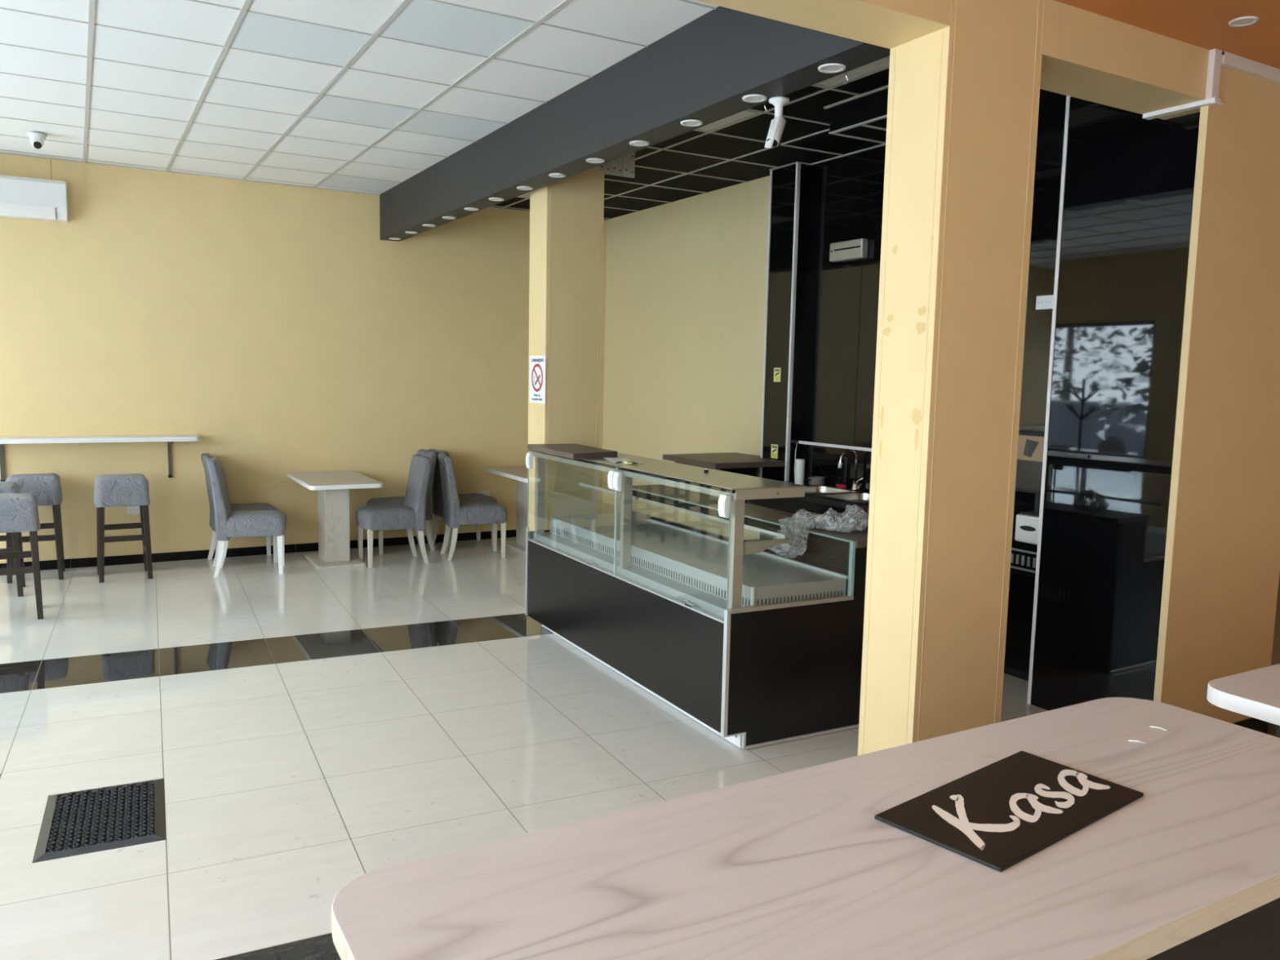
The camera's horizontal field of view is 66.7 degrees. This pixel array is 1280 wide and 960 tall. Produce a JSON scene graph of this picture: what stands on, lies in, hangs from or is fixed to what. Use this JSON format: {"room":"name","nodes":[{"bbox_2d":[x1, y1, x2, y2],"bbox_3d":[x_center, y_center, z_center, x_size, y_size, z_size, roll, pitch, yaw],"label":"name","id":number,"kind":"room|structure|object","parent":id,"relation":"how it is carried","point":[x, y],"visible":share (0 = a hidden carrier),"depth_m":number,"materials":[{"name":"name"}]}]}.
{"room":"food shop","nodes":[
{"label":"food shop","id":0,"kind":"room"},
{"bbox_2d":[0,153,606,566],"bbox_3d":[-3.699,-1.069,8.642,8.100,3.520,0.200,-2,7,-30],"label":"wall","id":1,"kind":"structure","parent":0,"point":[274,326],"depth_m":8.63,"materials":[{"name":"beige paint"}]},
{"bbox_2d":[0,174,68,222],"bbox_3d":[-4.963,-2.201,7.533,0.905,0.303,0.209,-2,7,-30],"label":"air conditioner","id":2,"kind":"object","parent":1,"relation":"attached to","point":[20,197],"visible":1,"depth_m":7.57,"materials":[{"name":"white plastic"}]},
{"bbox_2d":[49,159,52,179],"bbox_3d":[-4.710,-2.483,7.773,0.007,0.156,0.012,-2,7,-30],"label":"trim","id":3,"kind":"structure","parent":1,"relation":"attached to","point":[50,159],"depth_m":7.77,"materials":[{"name":"beige plastic"}]},
{"bbox_2d":[0,434,199,481],"bbox_3d":[-5.233,-0.139,7.564,3.300,0.370,0.310,-2,7,-30],"label":"wall shelf","id":4,"kind":"object","parent":1,"relation":"attached to","point":[170,439],"visible":0.98,"depth_m":7.90,"materials":[{"name":"white wood"}]},
{"bbox_2d":[126,505,140,514],"bbox_3d":[-4.322,0.252,8.314,0.124,0.080,0.011,-2,7,-30],"label":"wall socket","id":5,"kind":"object","parent":1,"relation":"attached to","point":[130,509],"visible":0.6,"depth_m":8.30,"materials":[{"name":"white plastic"}]},
{"bbox_2d":[0,529,515,570],"bbox_3d":[-3.884,0.662,8.618,8.008,0.078,0.011,-2,7,-30],"label":"baseboard","id":6,"kind":"structure","parent":1,"relation":"attached to","point":[259,550],"depth_m":8.72,"materials":[{"name":"black tile"}]},
{"bbox_2d":[478,489,489,496],"bbox_3d":[-1.586,0.143,9.892,0.124,0.080,0.011,-2,7,-30],"label":"wall socket","id":7,"kind":"object","parent":1,"relation":"attached to","point":[486,492],"visible":0.54,"depth_m":9.89,"materials":[{"name":"white plastic"}]},
{"bbox_2d":[0,0,888,219],"bbox_3d":[-1.981,-2.318,5.593,8.120,0.074,6.705,-2,7,-30],"label":"ceiling","id":8,"kind":"structure","parent":0,"point":[643,22],"depth_m":5.63,"materials":[{"name":"white tile"}]},
{"bbox_2d":[26,131,47,148],"bbox_3d":[-4.293,-2.410,6.919,0.124,0.108,0.123,-2,7,-30],"label":"dome camera","id":9,"kind":"object","parent":8,"relation":"attached to","point":[37,139],"visible":1,"depth_m":6.88,"materials":[{"name":"white plastic"}]},
{"bbox_2d":[0,0,715,195],"bbox_3d":[-3.139,-2.229,4.929,5.415,0.007,6.505,-2,7,-30],"label":"ceiling grid","id":10,"kind":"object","parent":8,"relation":"attached to","point":[243,10],"depth_m":5.62,"materials":[{"name":"white metal"}]},
{"bbox_2d":[517,191,529,198],"bbox_3d":[-1.145,-2.587,8.666,0.570,0.006,0.570,-2,7,-30],"label":"ceiling light panel","id":11,"kind":"object","parent":8,"relation":"attached to","point":[526,195],"visible":0.09,"depth_m":8.96,"materials":[{"name":"beige"}]},
{"bbox_2d":[598,151,635,177],"bbox_3d":[-0.160,-2.237,6.739,0.282,0.245,0.015,-2,7,-30],"label":"plates","id":12,"kind":"object","parent":8,"relation":"attached to","point":[624,166],"visible":0.52,"depth_m":6.76,"materials":[{"name":"white paint"}]},
{"bbox_2d":[489,55,889,220],"bbox_3d":[0.313,-2.373,6.920,2.220,0.007,6.505,-2,7,-30],"label":"trim","id":13,"kind":"structure","parent":8,"relation":"attached to","point":[825,89],"depth_m":7.07,"materials":[{"name":"grey metal"}]},
{"bbox_2d":[694,110,761,132],"bbox_3d":[0.357,-2.278,6.082,0.570,0.006,0.570,-2,7,-30],"label":"ceiling light panel","id":14,"kind":"object","parent":8,"relation":"attached to","point":[745,114],"visible":0.24,"depth_m":6.18,"materials":[{"name":"white plastic"}]},
{"bbox_2d":[813,56,889,88],"bbox_3d":[0.957,-2.155,5.050,0.570,0.006,0.570,-2,7,-30],"label":"ceiling light panel","id":15,"kind":"object","parent":8,"relation":"attached to","point":[879,64],"visible":0.16,"depth_m":5.17,"materials":[{"name":"white plastic"}]},
{"bbox_2d":[527,165,603,530],"bbox_3d":[-0.537,-0.768,6.917,0.432,3.420,0.290,-2,7,-30],"label":"wall column","id":16,"kind":"structure","parent":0,"point":[572,288],"depth_m":6.76,"materials":[{"name":"beige paint"}]},
{"bbox_2d":[528,355,546,404],"bbox_3d":[-0.718,-0.703,6.799,0.005,0.330,0.270,-2,7,-30],"label":"no smoking sign","id":17,"kind":"object","parent":16,"relation":"attached to","point":[537,363],"visible":1,"depth_m":6.79,"materials":[{"name":"paper"}]},
{"bbox_2d":[547,173,604,514],"bbox_3d":[-0.453,-0.704,6.805,0.405,3.320,0.004,-2,7,-30],"label":"trim","id":18,"kind":"structure","parent":16,"relation":"attached to","point":[601,174],"depth_m":6.82,"materials":[{"name":"beige paint"}]},
{"bbox_2d":[379,5,889,241],"bbox_3d":[-0.731,-2.175,6.337,0.177,0.507,6.505,-2,7,-30],"label":"ceiling beam","id":19,"kind":"structure","parent":0,"point":[702,70],"depth_m":4.99,"materials":[{"name":"grey paint"}]},
{"bbox_2d":[389,237,400,239],"bbox_3d":[-2.270,-2.234,9.004,0.108,0.007,0.108,-2,7,-30],"label":"recessed light","id":20,"kind":"object","parent":19,"relation":"attached to","point":[391,238],"visible":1,"depth_m":8.99,"materials":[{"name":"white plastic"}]},
{"bbox_2d":[404,231,417,233],"bbox_3d":[-2.018,-2.183,8.571,0.108,0.007,0.108,-2,7,-30],"label":"recessed light","id":21,"kind":"object","parent":19,"relation":"attached to","point":[406,232],"visible":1,"depth_m":8.55,"materials":[{"name":"white plastic"}]},
{"bbox_2d":[422,224,435,226],"bbox_3d":[-1.766,-2.131,8.138,0.108,0.007,0.108,-2,7,-30],"label":"recessed light","id":22,"kind":"object","parent":19,"relation":"attached to","point":[425,225],"visible":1,"depth_m":8.14,"materials":[{"name":"white plastic"}]},
{"bbox_2d":[442,216,455,219],"bbox_3d":[-1.514,-2.079,7.705,0.108,0.007,0.108,-2,7,-30],"label":"recessed light","id":23,"kind":"object","parent":19,"relation":"attached to","point":[443,217],"visible":1,"depth_m":7.69,"materials":[{"name":"white plastic"}]},
{"bbox_2d":[463,207,478,210],"bbox_3d":[-1.263,-2.027,7.272,0.108,0.007,0.108,-2,7,-30],"label":"recessed light","id":24,"kind":"object","parent":19,"relation":"attached to","point":[465,208],"visible":1,"depth_m":7.26,"materials":[{"name":"white plastic"}]},
{"bbox_2d":[488,197,503,200],"bbox_3d":[-1.011,-1.976,6.839,0.108,0.007,0.108,-2,7,-30],"label":"recessed light","id":25,"kind":"object","parent":19,"relation":"attached to","point":[490,198],"visible":1,"depth_m":6.83,"materials":[{"name":"white plastic"}]},
{"bbox_2d":[516,186,533,190],"bbox_3d":[-0.759,-1.924,6.407,0.108,0.007,0.108,-2,7,-30],"label":"recessed light","id":26,"kind":"object","parent":19,"relation":"attached to","point":[522,188],"visible":1,"depth_m":6.40,"materials":[{"name":"white plastic"}]},
{"bbox_2d":[548,173,566,177],"bbox_3d":[-0.507,-1.872,5.974,0.108,0.007,0.108,-2,7,-30],"label":"recessed light","id":27,"kind":"object","parent":19,"relation":"attached to","point":[552,175],"visible":1,"depth_m":5.96,"materials":[{"name":"white plastic"}]},
{"bbox_2d":[586,158,604,163],"bbox_3d":[-0.255,-1.820,5.541,0.108,0.007,0.108,-2,7,-30],"label":"recessed light","id":28,"kind":"object","parent":19,"relation":"attached to","point":[588,160],"visible":1,"depth_m":5.53,"materials":[{"name":"white plastic"}]},
{"bbox_2d":[589,160,601,162],"bbox_3d":[-0.255,-1.821,5.540,0.072,0.003,0.072,-2,7,-30],"label":"diffuser","id":29,"kind":"object","parent":28,"relation":"attached to","point":[590,161],"depth_m":5.55,"materials":[{"name":"white plastic"}]},
{"bbox_2d":[629,140,649,146],"bbox_3d":[-0.004,-1.769,5.108,0.108,0.007,0.108,-2,7,-30],"label":"recessed light","id":30,"kind":"object","parent":19,"relation":"attached to","point":[635,143],"visible":1,"depth_m":5.10,"materials":[{"name":"white plastic"}]},
{"bbox_2d":[632,142,645,145],"bbox_3d":[-0.004,-1.770,5.108,0.072,0.003,0.072,-2,7,-30],"label":"diffuser","id":31,"kind":"object","parent":30,"relation":"attached to","point":[633,143],"depth_m":5.11,"materials":[{"name":"white plastic"}]},
{"bbox_2d":[680,119,702,126],"bbox_3d":[0.248,-1.717,4.675,0.108,0.007,0.108,-2,7,-30],"label":"recessed light","id":32,"kind":"object","parent":19,"relation":"attached to","point":[691,122],"visible":1,"depth_m":4.67,"materials":[{"name":"white plastic"}]},
{"bbox_2d":[684,121,698,124],"bbox_3d":[0.248,-1.718,4.675,0.072,0.003,0.072,-2,7,-30],"label":"diffuser","id":33,"kind":"object","parent":32,"relation":"attached to","point":[685,122],"depth_m":4.68,"materials":[{"name":"white plastic"}]},
{"bbox_2d":[742,93,767,102],"bbox_3d":[0.500,-1.665,4.242,0.108,0.007,0.108,-2,7,-30],"label":"recessed light","id":34,"kind":"object","parent":19,"relation":"attached to","point":[754,98],"visible":1,"depth_m":4.24,"materials":[{"name":"white plastic"}]},
{"bbox_2d":[746,96,762,101],"bbox_3d":[0.500,-1.666,4.242,0.072,0.003,0.072,-2,7,-30],"label":"diffuser","id":35,"kind":"object","parent":34,"relation":"attached to","point":[748,98],"depth_m":4.24,"materials":[{"name":"white plastic"}]},
{"bbox_2d":[764,96,789,147],"bbox_3d":[0.595,-1.556,4.263,0.123,0.224,0.093,-2,7,-30],"label":"camera","id":36,"kind":"object","parent":19,"relation":"attached to","point":[776,129],"visible":1,"depth_m":4.24,"materials":[{"name":"white plastic"}]},
{"bbox_2d":[817,62,845,73],"bbox_3d":[0.752,-1.613,3.809,0.108,0.007,0.108,-2,7,-30],"label":"recessed light","id":37,"kind":"object","parent":19,"relation":"attached to","point":[833,68],"visible":1,"depth_m":3.80,"materials":[{"name":"white plastic"}]},
{"bbox_2d":[822,66,840,71],"bbox_3d":[0.752,-1.614,3.809,0.072,0.003,0.072,-2,7,-30],"label":"diffuser","id":38,"kind":"object","parent":37,"relation":"attached to","point":[824,68],"depth_m":3.81,"materials":[{"name":"white plastic"}]},
{"bbox_2d":[0,537,1279,959],"bbox_3d":[1.015,1.262,4.340,12.000,0.001,12.590,-2,7,-30],"label":"floor","id":39,"kind":"structure","parent":0,"point":[308,731],"depth_m":4.51,"materials":[{"name":"tile"}]},
{"bbox_2d":[0,481,25,596],"bbox_3d":[-4.752,0.431,7.125,0.395,0.820,0.390,-2,7,-30],"label":"bar stool","id":40,"kind":"object","parent":39,"relation":"on","point":[5,486],"visible":0.47,"depth_m":7.08,"materials":[{"name":"grey fabric"}]},
{"bbox_2d":[0,493,43,619],"bbox_3d":[-4.233,0.508,6.501,0.392,0.821,0.395,-3,7,-32],"label":"bar stool","id":41,"kind":"object","parent":39,"relation":"on","point":[19,512],"visible":1,"depth_m":6.40,"materials":[{"name":"grey fabric"}]},
{"bbox_2d":[5,472,65,583],"bbox_3d":[-4.802,0.367,7.711,0.393,0.820,0.393,-2,7,-29],"label":"bar stool","id":42,"kind":"object","parent":39,"relation":"on","point":[46,487],"visible":0.62,"depth_m":7.59,"materials":[{"name":"grey fabric"}]},
{"bbox_2d":[31,777,165,862],"bbox_3d":[-2.022,1.265,3.668,0.410,0.012,0.584,-2,7,-26],"label":"floor mat","id":43,"kind":"object","parent":39,"relation":"on","point":[85,822],"visible":1,"depth_m":3.62,"materials":[{"name":"black rubber"}]},
{"bbox_2d":[93,473,153,582],"bbox_3d":[-4.149,0.370,7.799,0.394,0.821,0.397,-3,7,-31],"label":"bar stool","id":44,"kind":"object","parent":39,"relation":"on","point":[129,489],"visible":1,"depth_m":7.65,"materials":[{"name":"grey fabric"}]},
{"bbox_2d":[200,453,278,567],"bbox_3d":[-3.498,0.244,8.521,0.590,0.945,0.437,-2,7,-30],"label":"dining chair","id":45,"kind":"object","parent":39,"relation":"on","point":[206,457],"visible":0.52,"depth_m":8.46,"materials":[{"name":"grey fabric"}]},
{"bbox_2d":[207,457,286,577],"bbox_3d":[-3.263,0.294,8.098,0.590,0.945,0.439,-1,6,-18],"label":"dining chair","id":46,"kind":"object","parent":39,"relation":"on","point":[248,523],"visible":1,"depth_m":7.91,"materials":[{"name":"grey fabric"}]},
{"bbox_2d":[286,470,382,569],"bbox_3d":[-2.707,0.351,8.586,0.600,0.750,1.160,-2,7,-29],"label":"pedestal table","id":47,"kind":"object","parent":39,"relation":"on","point":[333,487],"visible":1,"depth_m":8.46,"materials":[{"name":"laminate"}]},
{"bbox_2d":[355,454,431,568],"bbox_3d":[-2.189,0.260,8.630,0.590,0.943,0.436,-2,7,-29],"label":"dining chair","id":48,"kind":"object","parent":39,"relation":"on","point":[410,516],"visible":0.99,"depth_m":8.53,"materials":[{"name":"grey fabric"}]},
{"bbox_2d":[366,448,436,555],"bbox_3d":[-2.267,0.194,9.230,0.584,0.943,0.436,-3,7,-31],"label":"dining chair","id":49,"kind":"object","parent":39,"relation":"on","point":[395,500],"visible":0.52,"depth_m":9.15,"materials":[{"name":"grey fabric"}]},
{"bbox_2d":[427,448,497,550],"bbox_3d":[-1.739,0.171,9.530,0.590,0.946,0.439,-3,7,-34],"label":"dining chair","id":50,"kind":"object","parent":39,"relation":"on","point":[437,497],"visible":0.49,"depth_m":9.44,"materials":[{"name":"grey fabric"}]},
{"bbox_2d":[437,453,506,560],"bbox_3d":[-1.551,0.234,8.987,0.583,0.945,0.438,-1,7,-21],"label":"dining chair","id":51,"kind":"object","parent":39,"relation":"on","point":[456,513],"visible":1,"depth_m":8.81,"materials":[{"name":"grey fabric"}]},
{"bbox_2d":[484,466,527,555],"bbox_3d":[-1.048,0.292,9.450,0.600,0.750,1.160,-2,7,-29],"label":"pedestal table","id":52,"kind":"object","parent":39,"relation":"on","point":[519,473],"visible":0.38,"depth_m":9.41,"materials":[{"name":"laminate"}]},
{"bbox_2d":[524,448,867,749],"bbox_3d":[0.258,0.499,5.627,1.042,1.211,2.434,-2,7,-28],"label":"display case","id":53,"kind":"object","parent":39,"relation":"on","point":[696,600],"depth_m":4.79,"materials":[{"name":"black laminate"}]},
{"bbox_2d":[527,444,617,459],"bbox_3d":[-0.406,-0.180,5.984,0.331,0.032,0.762,-2,7,-27],"label":"board","id":54,"kind":"object","parent":53,"relation":"on","point":[573,451],"visible":1,"depth_m":5.83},
{"bbox_2d":[545,483,633,497],"bbox_3d":[-0.330,0.073,6.126,0.260,0.006,0.810,-2,7,-28],"label":"glass shelf","id":55,"kind":"object","parent":53,"relation":"attached to","point":[583,490],"depth_m":6.16,"materials":[{"name":"clear glass"}]},
{"bbox_2d":[603,457,639,462],"bbox_3d":[-0.112,-0.115,5.591,0.138,0.002,0.324,0,6,-14],"label":"paper sheet","id":56,"kind":"object","parent":53,"relation":"on","point":[614,460],"visible":0.93,"depth_m":5.59,"materials":[{"name":"white paper"}]},
{"bbox_2d":[615,461,643,464],"bbox_3d":[-0.059,-0.095,5.340,0.185,0.014,0.061,-3,7,-33],"label":"keys","id":57,"kind":"object","parent":53,"relation":"on","point":[627,462],"visible":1,"depth_m":5.33,"materials":[{"name":"silver metal"}]},
{"bbox_2d":[632,484,867,547],"bbox_3d":[0.593,0.178,5.767,0.298,0.032,2.430,-2,7,-28],"label":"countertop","id":58,"kind":"structure","parent":53,"relation":"on","point":[860,538],"depth_m":5.43,"materials":[{"name":"clear glass"}]},
{"bbox_2d":[777,504,867,556],"bbox_3d":[0.900,0.264,4.941,0.513,0.295,0.216,1,6,3],"label":"plastic bag","id":59,"kind":"object","parent":53,"relation":"on","point":[801,543],"visible":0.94,"depth_m":4.93,"materials":[{"name":"plastic"}]},
{"bbox_2d":[662,452,784,497],"bbox_3d":[0.682,0.343,7.886,0.770,1.055,0.830,-2,7,-30],"label":"bar table","id":60,"kind":"object","parent":39,"relation":"on","point":[732,462],"visible":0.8,"depth_m":7.68,"materials":[{"name":"brown wood"}]},
{"bbox_2d":[331,697,1279,959],"bbox_3d":[0.453,1.032,1.462,1.684,1.050,0.574,-2,7,-30],"label":"desk","id":61,"kind":"object","parent":39,"relation":"on","point":[797,864],"visible":1,"depth_m":1.29,"materials":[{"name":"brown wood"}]},
{"bbox_2d":[874,751,1143,871],"bbox_3d":[0.574,0.499,1.496,0.420,0.006,0.212,-4,8,-39],"label":"sign","id":62,"kind":"object","parent":61,"relation":"on","point":[1004,812],"visible":1,"depth_m":1.47,"materials":[{"name":"black plastic"}]},
{"bbox_2d":[1128,740,1146,743],"bbox_3d":[0.909,0.477,1.778,0.028,0.003,0.012,4,7,21],"label":"wood sliver","id":63,"kind":"object","parent":61,"relation":"on","point":[1128,740],"visible":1,"depth_m":1.78,"materials":[{"name":"wood"}]},
{"bbox_2d":[1004,531,1037,680],"bbox_3d":[2.398,0.769,5.440,0.272,0.800,1.100,-2,7,-30],"label":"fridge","id":64,"kind":"object","parent":39,"relation":"on","point":[1024,555],"visible":0.11,"depth_m":5.57,"materials":[{"name":"black metal"}]},
{"bbox_2d":[1014,514,1039,544],"bbox_3d":[2.363,0.288,5.444,0.274,0.155,0.420,-2,7,-30],"label":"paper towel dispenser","id":65,"kind":"object","parent":64,"relation":"on","point":[1026,526],"visible":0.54,"depth_m":5.49,"materials":[{"name":"white paint"}]},
{"bbox_2d":[1014,430,1044,516],"bbox_3d":[2.267,-0.037,5.489,0.173,0.475,0.300,-2,7,-30],"label":"coffee machine","id":66,"kind":"object","parent":65,"relation":"on","point":[1030,443],"visible":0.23,"depth_m":5.46,"materials":[{"name":"plastic"}]},
{"bbox_2d":[1206,663,1279,737],"bbox_3d":[2.011,0.975,2.291,1.500,1.050,0.628,-2,7,-30],"label":"table","id":67,"kind":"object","parent":39,"relation":"on","point":[1255,694],"depth_m":2.09,"materials":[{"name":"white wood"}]},
{"bbox_2d":[761,163,811,480],"bbox_3d":[1.182,-0.771,7.721,0.230,3.325,0.315,-2,7,-30],"label":"wall","id":68,"kind":"structure","parent":0,"point":[783,188],"depth_m":7.58,"materials":[{"name":"black"}]},
{"bbox_2d":[770,444,777,458],"bbox_3d":[1.068,-0.228,7.723,0.003,0.110,0.084,-2,7,-30],"label":"warning sticker","id":69,"kind":"object","parent":68,"relation":"attached to","point":[774,454],"visible":1,"depth_m":7.72,"materials":[{"name":"yellow paper"}]},
{"bbox_2d":[773,368,781,382],"bbox_3d":[1.081,-0.829,7.658,0.003,0.110,0.084,-2,7,-30],"label":"warning sticker","id":70,"kind":"object","parent":68,"relation":"attached to","point":[776,371],"visible":1,"depth_m":7.66,"materials":[{"name":"yellow paper"}]},
{"bbox_2d":[760,162,800,480],"bbox_3d":[1.086,-0.765,7.670,0.032,3.320,0.345,-2,7,-30],"label":"trim","id":71,"kind":"structure","parent":68,"relation":"attached to","point":[797,165],"depth_m":7.53,"materials":[{"name":"silver metal"}]},
{"bbox_2d":[794,442,797,481],"bbox_3d":[1.206,-0.141,7.532,0.016,0.290,0.230,2,6,10],"label":"cable","id":72,"kind":"object","parent":68,"relation":"attached to","point":[797,442],"visible":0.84,"depth_m":7.53,"materials":[{"name":"plastic"}]},
{"bbox_2d":[744,480,869,529],"bbox_3d":[1.420,0.517,6.827,0.598,0.846,1.715,-2,7,-30],"label":"countertop","id":73,"kind":"structure","parent":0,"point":[818,500],"depth_m":6.71,"materials":[{"name":"black laminate"}]},
{"bbox_2d":[795,458,804,484],"bbox_3d":[1.204,-0.059,7.322,0.070,0.195,0.070,-2,7,-30],"label":"paper roll","id":74,"kind":"object","parent":73,"relation":"on","point":[800,463],"visible":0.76,"depth_m":7.29,"materials":[{"name":"white paper"}]},
{"bbox_2d":[803,475,825,485],"bbox_3d":[1.314,0.007,7.347,0.186,0.056,0.132,-2,7,-30],"label":"metal pot","id":75,"kind":"object","parent":73,"relation":"on","point":[812,480],"visible":1,"depth_m":7.31,"materials":[{"name":"metal"}]},
{"bbox_2d":[782,480,869,512],"bbox_3d":[1.428,0.121,6.785,0.598,0.038,1.715,-2,7,-30],"label":"sink","id":76,"kind":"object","parent":73,"relation":"on","point":[817,499],"depth_m":6.51,"materials":[{"name":"silver metal"}]},
{"bbox_2d":[835,483,846,488],"bbox_3d":[1.483,0.044,7.171,0.060,0.026,0.090,1,6,0],"label":"sponge","id":77,"kind":"object","parent":73,"relation":"on","point":[837,485],"visible":1,"depth_m":7.13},
{"bbox_2d":[838,448,863,490],"bbox_3d":[1.516,-0.071,6.970,0.197,0.300,0.111,-2,7,-30],"label":"sink faucet","id":78,"kind":"object","parent":73,"relation":"on","point":[855,486],"visible":1,"depth_m":7.01,"materials":[{"name":"silver metal"}]},
{"bbox_2d":[851,480,859,490],"bbox_3d":[1.561,0.038,7.041,0.056,0.070,0.056,-2,7,-30],"label":"faucet","id":79,"kind":"object","parent":78,"relation":"on","point":[855,486],"depth_m":7.02,"materials":[{"name":"silver metal"}]},
{"bbox_2d":[601,124,1064,532],"bbox_3d":[1.301,-0.818,7.741,0.200,3.420,6.600,-2,7,-30],"label":"wall","id":80,"kind":"structure","parent":0,"point":[686,278],"depth_m":8.26,"materials":[{"name":"beige paint"}]},
{"bbox_2d":[798,440,871,491],"bbox_3d":[1.666,-0.069,6.941,0.019,0.312,1.685,-2,7,-30],"label":"backsplash panel","id":81,"kind":"object","parent":80,"relation":"attached to","point":[821,460],"visible":0.25,"depth_m":7.28,"materials":[{"name":"black"}]},
{"bbox_2d":[829,238,867,262],"bbox_3d":[1.511,-1.665,7.053,0.062,0.136,0.350,-2,7,-30],"label":"air conditioner","id":82,"kind":"object","parent":80,"relation":"in","point":[855,249],"visible":1,"depth_m":7.01,"materials":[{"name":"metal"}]},
{"bbox_2d":[1035,294,1053,310],"bbox_3d":[2.364,-1.036,5.670,0.011,0.080,0.124,-2,7,-30],"label":"wall socket","id":83,"kind":"object","parent":80,"relation":"attached to","point":[1042,302],"visible":0.88,"depth_m":5.67,"materials":[{"name":"white plastic"}]},
{"bbox_2d":[829,88,1066,142],"bbox_3d":[2.017,-2.083,5.256,0.950,0.155,1.870,-2,7,-30],"label":"ceiling","id":84,"kind":"structure","parent":0,"point":[1052,105],"depth_m":5.56,"materials":[{"name":"black tile"}]},
{"bbox_2d":[823,84,888,144],"bbox_3d":[1.998,-2.080,5.269,0.970,0.162,1.910,-2,7,-30],"label":"trim","id":85,"kind":"structure","parent":84,"relation":"attached to","point":[863,124],"depth_m":5.67,"materials":[{"name":"grey metal"}]},
{"bbox_2d":[697,0,1279,755],"bbox_3d":[1.406,-0.397,3.843,11.700,3.420,0.285,-2,7,-30],"label":"wall","id":86,"kind":"structure","parent":0,"point":[1222,562],"depth_m":3.68,"materials":[{"name":"beige paint"}]},
{"bbox_2d":[879,235,933,457],"bbox_3d":[0.971,-0.475,3.579,0.001,0.809,0.234,-2,7,-30],"label":"paint","id":87,"kind":"object","parent":86,"relation":"attached to","point":[917,416],"depth_m":3.54,"materials":[{"name":"beige paint"}]},
{"bbox_2d":[862,0,1042,754],"bbox_3d":[1.181,-0.223,3.716,0.484,3.093,0.258,-2,7,-30],"label":"trim","id":88,"kind":"structure","parent":86,"relation":"attached to","point":[1041,55],"depth_m":3.63,"materials":[{"name":"beige paint"}]},
{"bbox_2d":[1142,48,1279,119],"bbox_3d":[3.856,-1.768,5.069,3.535,0.225,0.325,-2,7,-30],"label":"cable trunking","id":89,"kind":"object","parent":86,"relation":"attached to","point":[1217,58],"visible":1,"depth_m":4.14,"materials":[{"name":"white plastic"}]},
{"bbox_2d":[1232,717,1268,731],"bbox_3d":[2.757,1.225,4.650,0.908,0.078,0.012,-2,7,-30],"label":"baseboard","id":90,"kind":"structure","parent":86,"relation":"attached to","point":[1252,723],"depth_m":4.80,"materials":[{"name":"black tile"}]},
{"bbox_2d":[1031,96,1199,711],"bbox_3d":[2.326,-0.419,4.690,0.060,3.320,0.755,-2,7,-30],"label":"glass door","id":91,"kind":"structure","parent":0,"point":[1130,178],"depth_m":4.70,"materials":[{"name":"black glass"}]},
{"bbox_2d":[1026,95,1070,704],"bbox_3d":[2.135,-0.456,5.019,0.068,3.315,0.020,-2,7,-30],"label":"trim","id":92,"kind":"structure","parent":91,"relation":"attached to","point":[1068,98],"depth_m":5.00,"materials":[{"name":"metal"}]},
{"bbox_2d":[1054,0,1279,69],"bbox_3d":[2.845,-1.522,1.066,11.900,0.100,5.700,-2,7,-30],"label":"ceiling","id":93,"kind":"structure","parent":0,"point":[1203,24],"depth_m":3.75,"materials":[{"name":"orange paint"}]},
{"bbox_2d":[1227,16,1259,26],"bbox_3d":[2.328,-1.768,3.748,0.104,0.007,0.104,-2,7,-30],"label":"recessed light","id":94,"kind":"object","parent":93,"relation":"in","point":[1243,21],"visible":1,"depth_m":3.74,"materials":[{"name":"white plastic"}]},
{"bbox_2d":[1233,18,1253,25],"bbox_3d":[2.328,-1.768,3.748,0.069,0.003,0.069,-2,7,-30],"label":"diffuser","id":95,"kind":"object","parent":94,"relation":"attached to","point":[1236,21],"depth_m":3.75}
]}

